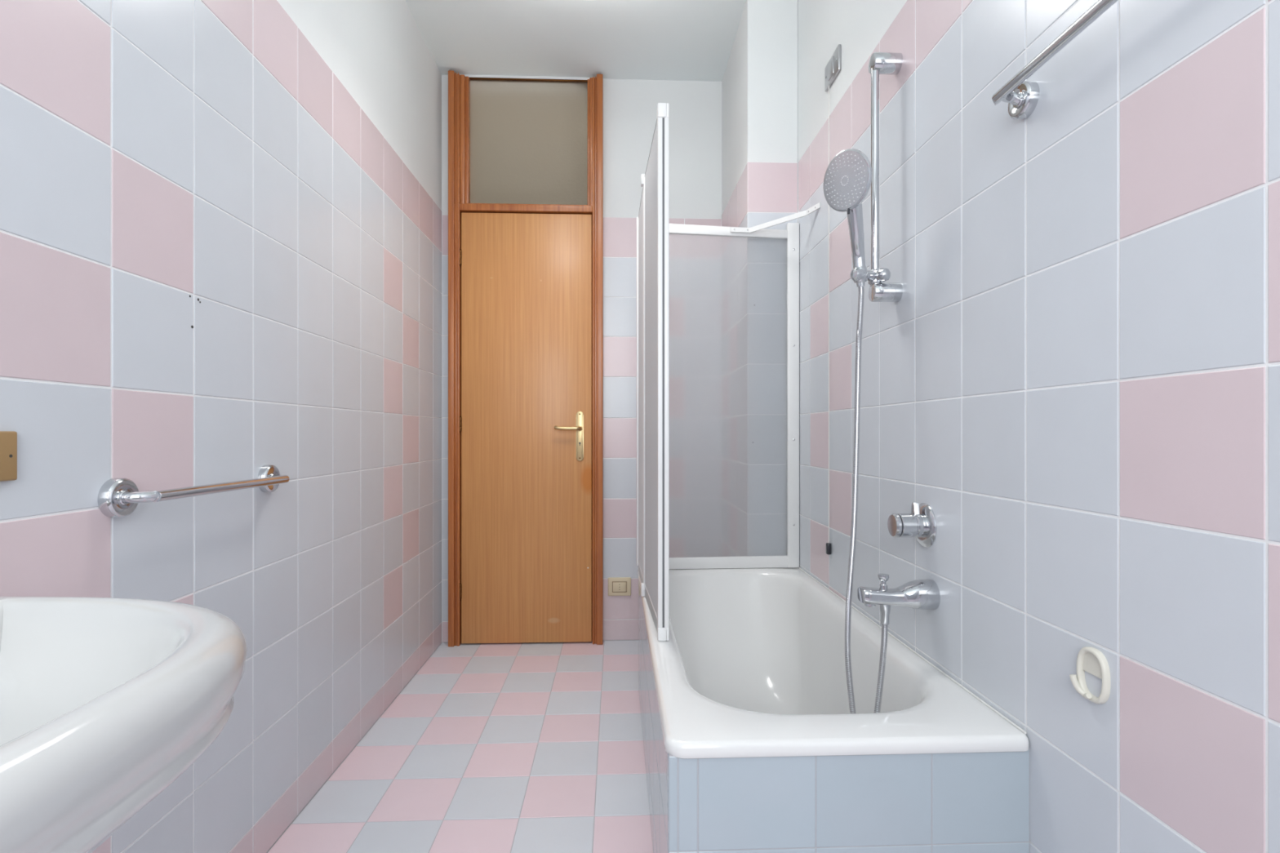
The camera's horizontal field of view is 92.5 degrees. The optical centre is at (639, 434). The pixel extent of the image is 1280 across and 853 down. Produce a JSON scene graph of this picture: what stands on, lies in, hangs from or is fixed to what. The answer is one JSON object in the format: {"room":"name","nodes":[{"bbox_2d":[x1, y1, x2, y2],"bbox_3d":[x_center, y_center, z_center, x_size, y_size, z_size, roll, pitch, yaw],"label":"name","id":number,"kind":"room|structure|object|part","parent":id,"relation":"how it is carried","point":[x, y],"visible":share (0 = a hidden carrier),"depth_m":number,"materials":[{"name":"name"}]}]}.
{"room":"bathroom","nodes":[
{"label":"bathroom","id":0,"kind":"room"},
{"bbox_2d":[0,0,441,852],"bbox_3d":[-0.911,-0.367,0.930,0.050,2.775,4.130,0,0,-2],"label":"wall","id":1,"kind":"structure","parent":0,"point":[220,220],"depth_m":1.40,"materials":[{"name":"grey tile"}]},
{"bbox_2d":[0,431,17,481],"bbox_3d":[-0.877,0.030,0.803,0.010,0.069,0.117,0,0,-2],"label":"blank cover plate","id":2,"kind":"object","parent":1,"relation":"attached to","point":[8,439],"visible":1,"depth_m":0.85,"materials":[{"name":"brown metal"}]},
{"bbox_2d":[0,596,247,852],"bbox_3d":[-0.626,0.378,0.446,0.481,0.348,0.712,0,0,-2],"label":"washbasin","id":3,"kind":"object","parent":1,"relation":"attached to","point":[105,703],"visible":1,"depth_m":0.55,"materials":[{"name":"white ceramic"}]},
{"bbox_2d":[97,464,288,517],"bbox_3d":[-0.867,0.108,1.263,0.065,0.067,0.516,0,0,-2],"label":"towel bar","id":4,"kind":"object","parent":1,"relation":"attached to","point":[117,497],"visible":1,"depth_m":1.06,"materials":[{"name":"silver metal"}]},
{"bbox_2d":[266,640,653,852],"bbox_3d":[-0.100,1.045,1.022,1.679,0.050,4.250,0,0,-2],"label":"floor","id":5,"kind":"structure","parent":0,"point":[517,747],"depth_m":1.88,"materials":[{"name":"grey tile"}]},
{"bbox_2d":[637,567,1028,759],"bbox_3d":[0.339,0.726,1.749,0.644,0.395,1.379,0,0,-2],"label":"bathtub","id":6,"kind":"object","parent":5,"relation":"on","point":[752,663],"visible":0.75,"depth_m":1.62,"materials":[{"name":"white ceramic"}]},
{"bbox_2d":[636,102,669,640],"bbox_3d":[0.024,-0.159,1.982,0.036,1.380,0.833,0,0,-5],"label":"screen","id":7,"kind":"object","parent":6,"relation":"on","point":[653,219],"visible":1,"depth_m":1.70,"materials":[{"name":"white plastic"}]},
{"bbox_3d":[0.005,-0.174,2.205,0.003,1.329,0.370,0,0,-3],"label":"pane","id":8,"kind":"part","parent":7,"relation":"part of","materials":[{"name":"glass"}]},
{"bbox_3d":[0.034,-0.174,1.794,0.003,1.329,0.438,0,0,-5],"label":"pane","id":9,"kind":"part","parent":7,"relation":"part of","materials":[{"name":"glass"}]},
{"bbox_2d":[669,202,820,568],"bbox_3d":[0.321,-0.154,2.306,0.640,1.368,0.267,0,0,-2],"label":"shower panel","id":10,"kind":"object","parent":6,"relation":"on","point":[734,291],"visible":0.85,"depth_m":2.42,"materials":[{"name":"white glass"}]},
{"bbox_3d":[0.292,-0.803,2.420,0.593,0.053,0.016,0,0,-4],"label":"rail","id":11,"kind":"part","parent":10,"relation":"part of","materials":[{"name":"white metal"}]},
{"bbox_3d":[0.296,-0.155,2.420,0.593,1.290,0.004,0,0,-4],"label":"pane","id":12,"kind":"part","parent":10,"relation":"part of","materials":[{"name":"glass"}]},
{"bbox_3d":[0.292,0.507,2.420,0.593,0.046,0.018,0,0,-4],"label":"rail","id":13,"kind":"part","parent":10,"relation":"part of","materials":[{"name":"white metal"}]},
{"bbox_3d":[0.515,-0.810,2.318,0.366,0.035,0.054,0,0,38],"label":"stabilising arm","id":14,"kind":"part","parent":10,"relation":"part of","materials":[{"name":"white metal"}]},
{"bbox_3d":[0.609,-0.154,2.440,0.046,1.368,0.023,0,0,-2],"label":"wall post","id":15,"kind":"part","parent":10,"relation":"part of","materials":[{"name":"white metal"}]},
{"bbox_2d":[405,0,746,81],"bbox_3d":[-0.100,-1.780,1.022,1.679,0.050,4.250,0,0,-2],"label":"ceiling","id":16,"kind":"structure","parent":0,"point":[674,40],"depth_m":2.70,"materials":[{"name":"white paint"}]},
{"bbox_2d":[441,74,721,642],"bbox_3d":[-0.207,-0.367,3.080,1.629,2.775,0.128,0,0,-2],"label":"wall","id":17,"kind":"structure","parent":0,"point":[629,105],"depth_m":3.03,"materials":[{"name":"white paint"}]},
{"bbox_2d":[448,70,603,646],"bbox_3d":[-0.553,-0.366,3.014,0.742,2.772,0.193,0,0,-2],"label":"door","id":18,"kind":"structure","parent":17,"relation":"in","point":[526,155],"depth_m":2.97,"materials":[{"name":"orange wood"}]},
{"bbox_3d":[-0.547,-1.425,3.013,0.598,0.623,0.005,0,0,-2],"label":"transom pane","id":19,"kind":"part","parent":18,"relation":"part of","materials":[{"name":"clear glass"}]},
{"bbox_3d":[-0.345,-0.028,2.949,0.134,0.026,0.047,0,0,-2],"label":"lever","id":20,"kind":"part","parent":18,"relation":"part of","materials":[{"name":"gold metal"}]},
{"bbox_3d":[-0.292,0.010,2.976,0.037,0.242,0.006,0,0,-2],"label":"handle plate","id":21,"kind":"part","parent":18,"relation":"part of","materials":[{"name":"gold metal"}]},
{"bbox_2d":[608,577,631,595],"bbox_3d":[-0.101,0.753,3.022,0.114,0.090,0.014,0,0,-2],"label":"wall socket","id":22,"kind":"object","parent":17,"relation":"attached to","point":[617,586],"visible":1,"depth_m":3.02,"materials":[{"name":"beige plastic"}]},
{"bbox_2d":[638,582,669,852],"bbox_3d":[0.032,0.787,1.744,0.020,0.466,1.376,0,0,-2],"label":"wall","id":23,"kind":"structure","parent":0,"point":[656,758],"depth_m":1.48,"materials":[{"name":"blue tile"}]},
{"bbox_2d":[721,0,797,230],"bbox_3d":[0.520,-0.367,2.753,0.204,2.775,0.599,0,0,-2],"label":"wall pillar","id":24,"kind":"structure","parent":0,"point":[759,82],"depth_m":2.46,"materials":[{"name":"white paint"}]},
{"bbox_2d":[668,747,1029,852],"bbox_3d":[0.369,0.787,1.077,0.638,0.466,0.020,0,0,-2],"label":"bathtub apron","id":25,"kind":"structure","parent":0,"point":[970,802],"depth_m":1.07,"materials":[{"name":"blue tile"}]},
{"bbox_2d":[797,0,1279,852],"bbox_3d":[0.716,-0.367,0.994,0.050,2.775,4.130,0,0,-2],"label":"wall","id":26,"kind":"structure","parent":0,"point":[1075,368],"depth_m":0.98,"materials":[{"name":"grey tile"}]},
{"bbox_2d":[826,204,831,554],"bbox_3d":[0.642,-0.180,2.059,0.016,1.174,0.039,0,0,-2],"label":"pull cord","id":27,"kind":"object","parent":26,"relation":"attached to","point":[828,544],"depth_m":2.08,"materials":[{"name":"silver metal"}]},
{"bbox_3d":[0.641,-0.403,2.079,0.003,1.566,0.003,0,0,-2],"label":"cord","id":28,"kind":"part","parent":27,"relation":"part of","materials":[{"name":"white fabric"}]},
{"bbox_2d":[824,44,840,164],"bbox_3d":[0.643,-1.078,2.022,0.016,0.347,0.145,0,0,-2],"label":"switch","id":29,"kind":"object","parent":26,"relation":"attached to","point":[832,68],"depth_m":2.04,"materials":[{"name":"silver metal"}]},
{"bbox_2d":[824,44,840,91],"bbox_3d":[0.645,-1.224,2.051,0.010,0.083,0.132,0,0,-2],"label":"switch plate","id":30,"kind":"object","parent":29,"relation":"attached to","point":[833,68],"depth_m":2.03,"materials":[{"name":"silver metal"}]},
{"bbox_2d":[850,52,902,302],"bbox_3d":[0.601,-0.661,1.570,0.148,0.640,0.069,0,0,-14],"label":"shower rail","id":31,"kind":"object","parent":26,"relation":"attached to","point":[880,63],"visible":0.99,"depth_m":1.57,"materials":[{"name":"silver metal"}]},
{"bbox_2d":[823,148,871,287],"bbox_3d":[0.533,-0.526,1.487,0.120,0.306,0.139,0,0,-20],"label":"shower","id":32,"kind":"object","parent":31,"relation":"attached to","point":[847,180],"visible":0.99,"depth_m":1.48,"materials":[{"name":"silver metal"}]},
{"bbox_3d":[0.493,-0.609,1.471,0.023,0.130,0.132,0,0,-30],"label":"plate","id":33,"kind":"part","parent":32,"relation":"part of","materials":[{"name":"silver metal"}]},
{"bbox_3d":[0.535,-0.494,1.516,0.039,0.240,0.116,0,0,34],"label":"handle","id":34,"kind":"part","parent":32,"relation":"part of","materials":[{"name":"silver metal"}]},
{"bbox_2d":[844,285,890,713],"bbox_3d":[0.525,0.261,1.479,0.096,1.286,0.168,0,0,-2],"label":"shower hose","id":35,"kind":"object","parent":32,"relation":"hanging from","point":[885,610],"visible":0.7,"depth_m":1.45,"materials":[{"name":"silver metal"}]},
{"bbox_2d":[857,573,940,609],"bbox_3d":[0.591,0.363,1.410,0.168,0.084,0.069,0,0,-2],"label":"tub spout","id":36,"kind":"object","parent":26,"relation":"attached to","point":[920,594],"visible":1,"depth_m":1.39,"materials":[{"name":"silver metal"}]},
{"bbox_3d":[0.560,0.342,1.408,0.025,0.042,0.025,0,0,-2],"label":"diverter knob","id":37,"kind":"part","parent":36,"relation":"part of","materials":[{"name":"silver metal"}]},
{"bbox_2d":[887,502,937,547],"bbox_3d":[0.634,0.215,1.445,0.079,0.106,0.105,0,0,-2],"label":"shower mixer","id":38,"kind":"object","parent":26,"relation":"attached to","point":[920,524],"visible":1,"depth_m":1.42,"materials":[{"name":"silver metal"}]},
{"bbox_3d":[0.637,0.215,1.445,0.058,0.057,0.057,0,0,-2],"label":"knob","id":39,"kind":"part","parent":38,"relation":"part of","materials":[{"name":"silver metal"}]},
{"bbox_3d":[0.649,0.176,1.446,0.012,0.030,0.020,0,0,-2],"label":"lever","id":40,"kind":"part","parent":38,"relation":"part of","materials":[{"name":"silver metal"}]},
{"bbox_2d":[991,0,1118,119],"bbox_3d":[0.666,-0.591,0.849,0.062,0.060,0.533,0,0,-2],"label":"towel bar","id":41,"kind":"object","parent":26,"relation":"attached to","point":[1021,95],"visible":1,"depth_m":1.01,"materials":[{"name":"silver metal"}]},
{"bbox_2d":[1069,646,1111,703],"bbox_3d":[0.684,0.367,0.934,0.020,0.081,0.059,0,0,-2],"label":"wall hook","id":42,"kind":"object","parent":26,"relation":"attached to","point":[1090,660],"visible":1,"depth_m":0.93,"materials":[{"name":"white plastic"}]},
{"bbox_3d":[0.692,0.350,0.933,0.004,0.035,0.046,0,0,-2],"label":"plate","id":43,"kind":"part","parent":42,"relation":"part of","materials":[{"name":"white plastic"}]}
]}

